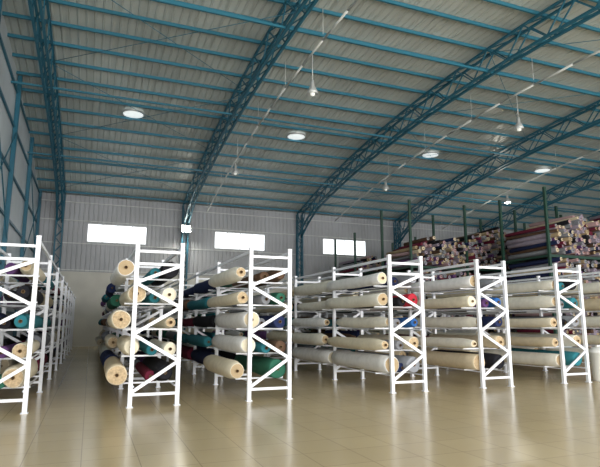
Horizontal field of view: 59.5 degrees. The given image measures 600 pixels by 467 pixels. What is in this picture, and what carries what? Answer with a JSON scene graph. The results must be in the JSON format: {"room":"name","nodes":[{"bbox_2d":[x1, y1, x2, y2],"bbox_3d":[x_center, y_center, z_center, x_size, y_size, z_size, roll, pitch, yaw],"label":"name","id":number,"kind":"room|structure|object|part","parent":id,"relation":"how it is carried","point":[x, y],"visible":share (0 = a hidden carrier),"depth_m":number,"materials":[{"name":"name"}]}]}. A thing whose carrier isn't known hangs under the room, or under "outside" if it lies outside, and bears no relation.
{"room":"fabric warehouse","nodes":[
{"label":"fabric warehouse","id":0,"kind":"room"},
{"bbox_2d":[0,13,38,338],"bbox_3d":[-9.431,-2.580,14.282,0.150,12.900,44.300,4,-10,-21],"label":"wall","id":1,"kind":"structure","parent":0,"point":[6,129],"depth_m":24.55,"materials":[{"name":"grey metal"}]},
{"bbox_2d":[0,0,41,335],"bbox_3d":[-9.175,-2.550,14.161,0.202,12.798,43.900,4,-10,-21],"label":"framing","id":2,"kind":"object","parent":1,"relation":"attached to","point":[18,88],"visible":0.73,"depth_m":23.12,"materials":[{"name":"blue metal"}]},
{"bbox_2d":[35,193,517,346],"bbox_3d":[6.645,3.842,43.542,52.100,10.098,0.200,4,-10,-21],"label":"wall","id":3,"kind":"structure","parent":0,"point":[88,287],"depth_m":37.81,"materials":[{"name":"metal"}]},
{"bbox_2d":[87,223,146,244],"bbox_3d":[-12.656,0.060,36.405,3.980,1.310,0.110,4,-10,-21],"label":"window","id":4,"kind":"structure","parent":3,"relation":"in","point":[88,223],"depth_m":36.35,"materials":[{"name":"silver metal"}]},
{"bbox_2d":[214,231,264,250],"bbox_3d":[-4.515,0.600,39.566,3.980,1.310,0.110,4,-10,-21],"label":"window","id":5,"kind":"structure","parent":3,"relation":"in","point":[215,231],"depth_m":39.58,"materials":[{"name":"silver metal"}]},
{"bbox_2d":[40,199,473,278],"bbox_3d":[6.700,1.600,43.784,51.700,4.650,0.070,4,-10,-21],"label":"trim","id":6,"kind":"structure","parent":3,"relation":"attached to","point":[42,199],"depth_m":38.55,"materials":[{"name":"white metal"}]},
{"bbox_2d":[323,238,365,256],"bbox_3d":[3.626,1.140,42.727,3.980,1.310,0.110,4,-10,-21],"label":"window","id":7,"kind":"structure","parent":3,"relation":"in","point":[323,238],"depth_m":42.69,"materials":[{"name":"silver metal"}]},
{"bbox_2d":[0,346,599,466],"bbox_3d":[15.808,4.999,19.747,52.100,0.200,50.200,4,-10,-21],"label":"floor","id":8,"kind":"structure","parent":0,"point":[79,418],"depth_m":8.05,"materials":[{"name":"tile"}]},
{"bbox_2d":[0,235,75,413],"bbox_3d":[-9.545,3.350,19.709,1.347,3.038,23.723,4,-10,-21],"label":"rack","id":9,"kind":"object","parent":8,"relation":"on","point":[35,292],"visible":1,"depth_m":11.09,"materials":[{"name":"white metal"}]},
{"bbox_2d":[95,241,184,407],"bbox_3d":[-7.183,3.505,20.617,1.338,3.038,23.740,4,-10,-21],"label":"rack","id":10,"kind":"object","parent":8,"relation":"on","point":[120,333],"visible":1,"depth_m":10.13,"materials":[{"name":"white metal"}]},
{"bbox_2d":[140,247,292,401],"bbox_3d":[-5.119,3.644,21.429,1.353,3.038,23.720,4,-10,-21],"label":"rack","id":11,"kind":"object","parent":8,"relation":"on","point":[230,356],"visible":0.76,"depth_m":11.32,"materials":[{"name":"white metal"}]},
{"bbox_2d":[192,254,427,392],"bbox_3d":[-2.078,3.844,22.603,1.322,3.038,23.732,4,-10,-21],"label":"rack","id":12,"kind":"object","parent":8,"relation":"on","point":[384,364],"visible":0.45,"depth_m":13.15,"materials":[{"name":"white metal"}]},
{"bbox_2d":[334,233,416,279],"bbox_3d":[9.702,4.232,37.817,14.220,7.400,3.539,4,-10,-21],"label":"storage rack","id":13,"kind":"object","parent":8,"relation":"on","point":[354,261],"visible":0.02,"depth_m":34.97,"materials":[{"name":"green metal"}]},
{"bbox_2d":[261,259,514,387],"bbox_3d":[0.190,3.996,23.490,1.340,3.038,23.720,4,-10,-21],"label":"rack","id":14,"kind":"object","parent":8,"relation":"on","point":[468,361],"visible":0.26,"depth_m":13.25,"materials":[{"name":"white metal"}]},
{"bbox_2d":[283,264,590,383],"bbox_3d":[2.564,4.154,24.412,1.338,3.038,23.720,4,-10,-21],"label":"rack","id":15,"kind":"object","parent":8,"relation":"on","point":[561,358],"visible":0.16,"depth_m":14.11,"materials":[{"name":"white metal"}]},
{"bbox_2d":[307,272,599,370],"bbox_3d":[4.842,4.305,25.297,1.340,3.038,23.720,4,-10,-21],"label":"rack","id":16,"kind":"object","parent":8,"relation":"on","point":[590,305],"visible":0.02,"depth_m":16.32,"materials":[{"name":"white metal"}]},
{"bbox_2d":[380,199,561,332],"bbox_3d":[10.689,2.726,31.381,11.220,8.200,3.540,4,-10,-21],"label":"storage rack","id":17,"kind":"object","parent":8,"relation":"on","point":[484,246],"visible":0.21,"depth_m":29.68,"materials":[{"name":"green metal"}]},
{"bbox_3d":[10.612,2.759,31.574,11.220,8.200,3.120,4,-10,-21],"label":"rack frame","id":18,"kind":"part","parent":17,"relation":"part of","materials":[{"name":"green metal"}]},
{"bbox_2d":[498,186,599,347],"bbox_3d":[18.766,2.383,28.779,16.128,8.000,3.540,4,-10,-21],"label":"storage rack","id":19,"kind":"object","parent":8,"relation":"on","point":[568,241],"visible":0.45,"depth_m":25.56,"materials":[{"name":"green metal"}]},
{"bbox_2d":[588,345,599,381],"bbox_3d":[7.949,3.422,13.877,0.540,0.930,0.540,4,-10,-21],"label":"waste bin","id":20,"kind":"object","parent":8,"relation":"on","point":[594,352],"visible":1,"depth_m":13.77,"materials":[{"name":"white plastic"}]},
{"bbox_2d":[2,0,599,230],"bbox_3d":[14.690,-5.943,24.496,52.100,2.989,44.307,4,-10,-21],"label":"ceiling","id":21,"kind":"structure","parent":0,"point":[481,11],"depth_m":26.29,"materials":[{"name":"grey metal"}]},
{"bbox_2d":[28,0,65,317],"bbox_3d":[-8.019,-2.420,14.700,0.600,12.725,43.737,4,-10,-21],"label":"roof truss","id":22,"kind":"object","parent":21,"relation":"attached to","point":[32,4],"depth_m":23.80,"materials":[{"name":"blue metal"}]},
{"bbox_2d":[122,108,144,117],"bbox_3d":[-8.593,-6.148,27.057,1.120,0.180,1.120,4,-10,-21],"label":"dome","id":23,"kind":"object","parent":21,"relation":"attached to","point":[128,112],"depth_m":26.82,"materials":[{"name":"white plastic"}]},
{"bbox_2d":[181,0,318,329],"bbox_3d":[-0.343,-1.911,17.681,0.600,12.725,43.737,4,-10,-21],"label":"roof truss","id":24,"kind":"object","parent":21,"relation":"attached to","point":[256,73],"depth_m":23.60,"materials":[{"name":"blue metal"}]},
{"bbox_2d":[181,225,190,231],"bbox_3d":[-8.142,-0.311,37.355,0.700,0.480,0.512,4,-10,-21],"label":"floodlight","id":25,"kind":"object","parent":24,"relation":"attached to","point":[184,228],"visible":1,"depth_m":37.12,"materials":[{"name":"silver metal"}]},
{"bbox_2d":[207,0,357,210],"bbox_3d":[-0.266,-6.003,21.640,0.440,3.634,34.017,4,-10,-21],"label":"lamps","id":26,"kind":"object","parent":21,"relation":"hanging from","point":[312,91],"visible":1,"depth_m":21.34,"materials":[{"name":"white metal"}]},
{"bbox_3d":[-3.710,-3.758,30.127,0.440,0.860,0.440,4,-10,-21],"label":"bay lamp","id":27,"kind":"part","parent":26,"relation":"part of","materials":[{"name":"silver metal"}]},
{"bbox_3d":[0.469,-5.981,19.746,0.440,1.744,0.440,4,-10,-21],"label":"bay lamp","id":28,"kind":"part","parent":26,"relation":"part of","materials":[{"name":"silver metal"}]},
{"bbox_2d":[287,132,305,139],"bbox_3d":[-0.219,-5.593,30.308,1.120,0.180,1.120,4,-10,-21],"label":"dome","id":29,"kind":"object","parent":21,"relation":"attached to","point":[292,135],"depth_m":30.08,"materials":[{"name":"white plastic"}]},
{"bbox_2d":[50,0,599,223],"bbox_3d":[11.111,-5.538,26.377,43.666,2.460,34.522,4,-10,-21],"label":"rods","id":30,"kind":"object","parent":21,"relation":"attached to","point":[112,0],"depth_m":26.38,"materials":[{"name":"blue metal"}]},
{"bbox_2d":[421,151,438,157],"bbox_3d":[8.341,-5.025,33.632,1.120,0.180,1.120,4,-10,-21],"label":"dome","id":31,"kind":"object","parent":21,"relation":"attached to","point":[424,154],"depth_m":33.37,"materials":[{"name":"white plastic"}]},
{"bbox_2d":[296,0,599,285],"bbox_3d":[7.891,-1.364,20.878,0.600,12.725,43.737,4,-10,-21],"label":"roof truss","id":32,"kind":"object","parent":21,"relation":"attached to","point":[585,16],"depth_m":24.08,"materials":[{"name":"blue metal"}]},
{"bbox_2d":[335,50,599,220],"bbox_3d":[8.946,-5.391,25.217,0.440,3.634,34.017,4,-10,-21],"label":"lamps","id":33,"kind":"object","parent":21,"relation":"hanging from","point":[518,127],"visible":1,"depth_m":24.72,"materials":[{"name":"white metal"}]},
{"bbox_3d":[5.502,-3.146,33.703,0.440,0.860,0.440,4,-10,-21],"label":"bay lamp","id":34,"kind":"part","parent":33,"relation":"part of","materials":[{"name":"silver metal"}]},
{"bbox_3d":[9.680,-5.369,23.322,0.440,1.744,0.440,4,-10,-21],"label":"bay lamp","id":35,"kind":"part","parent":33,"relation":"part of","materials":[{"name":"silver metal"}]},
{"bbox_2d":[393,100,599,249],"bbox_3d":[16.125,-0.818,24.075,0.600,12.725,43.737,4,-10,-21],"label":"roof truss","id":36,"kind":"object","parent":21,"relation":"attached to","point":[397,227],"depth_m":33.51,"materials":[{"name":"blue metal"}]},
{"bbox_2d":[441,149,599,229],"bbox_3d":[18.157,-4.780,28.793,0.440,3.634,34.017,4,-10,-21],"label":"lamps","id":37,"kind":"object","parent":21,"relation":"hanging from","point":[507,200],"visible":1,"depth_m":36.77,"materials":[{"name":"white metal"}]},
{"bbox_3d":[14.713,-2.535,37.279,0.440,0.860,0.440,4,-10,-21],"label":"bay lamp","id":38,"kind":"part","parent":37,"relation":"part of","materials":[{"name":"silver metal"}]},
{"bbox_2d":[477,166,599,231],"bbox_3d":[24.359,-0.271,27.272,0.600,12.725,43.737,4,-10,-21],"label":"roof truss","id":39,"kind":"object","parent":21,"relation":"attached to","point":[592,171],"depth_m":40.47,"materials":[{"name":"blue metal"}]},
{"bbox_2d":[534,167,550,172],"bbox_3d":[17.087,-4.444,37.028,1.120,0.180,1.120,4,-10,-21],"label":"dome","id":40,"kind":"object","parent":21,"relation":"attached to","point":[542,169],"depth_m":36.77,"materials":[{"name":"white plastic"}]},
{"bbox_2d":[2,0,599,229],"bbox_3d":[14.708,-5.940,24.448,51.700,2.782,42.670,4,-10,-21],"label":"roof","id":41,"kind":"structure","parent":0,"point":[62,2],"depth_m":27.01,"materials":[{"name":"blue metal"}]},
{"bbox_2d":[586,213,599,220],"bbox_3d":[32.594,0.275,30.469,0.600,12.725,43.737,4,-10,-21],"label":"roof truss","id":42,"kind":"object","parent":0,"point":[588,218],"depth_m":46.94,"materials":[{"name":"blue metal"}]}
]}

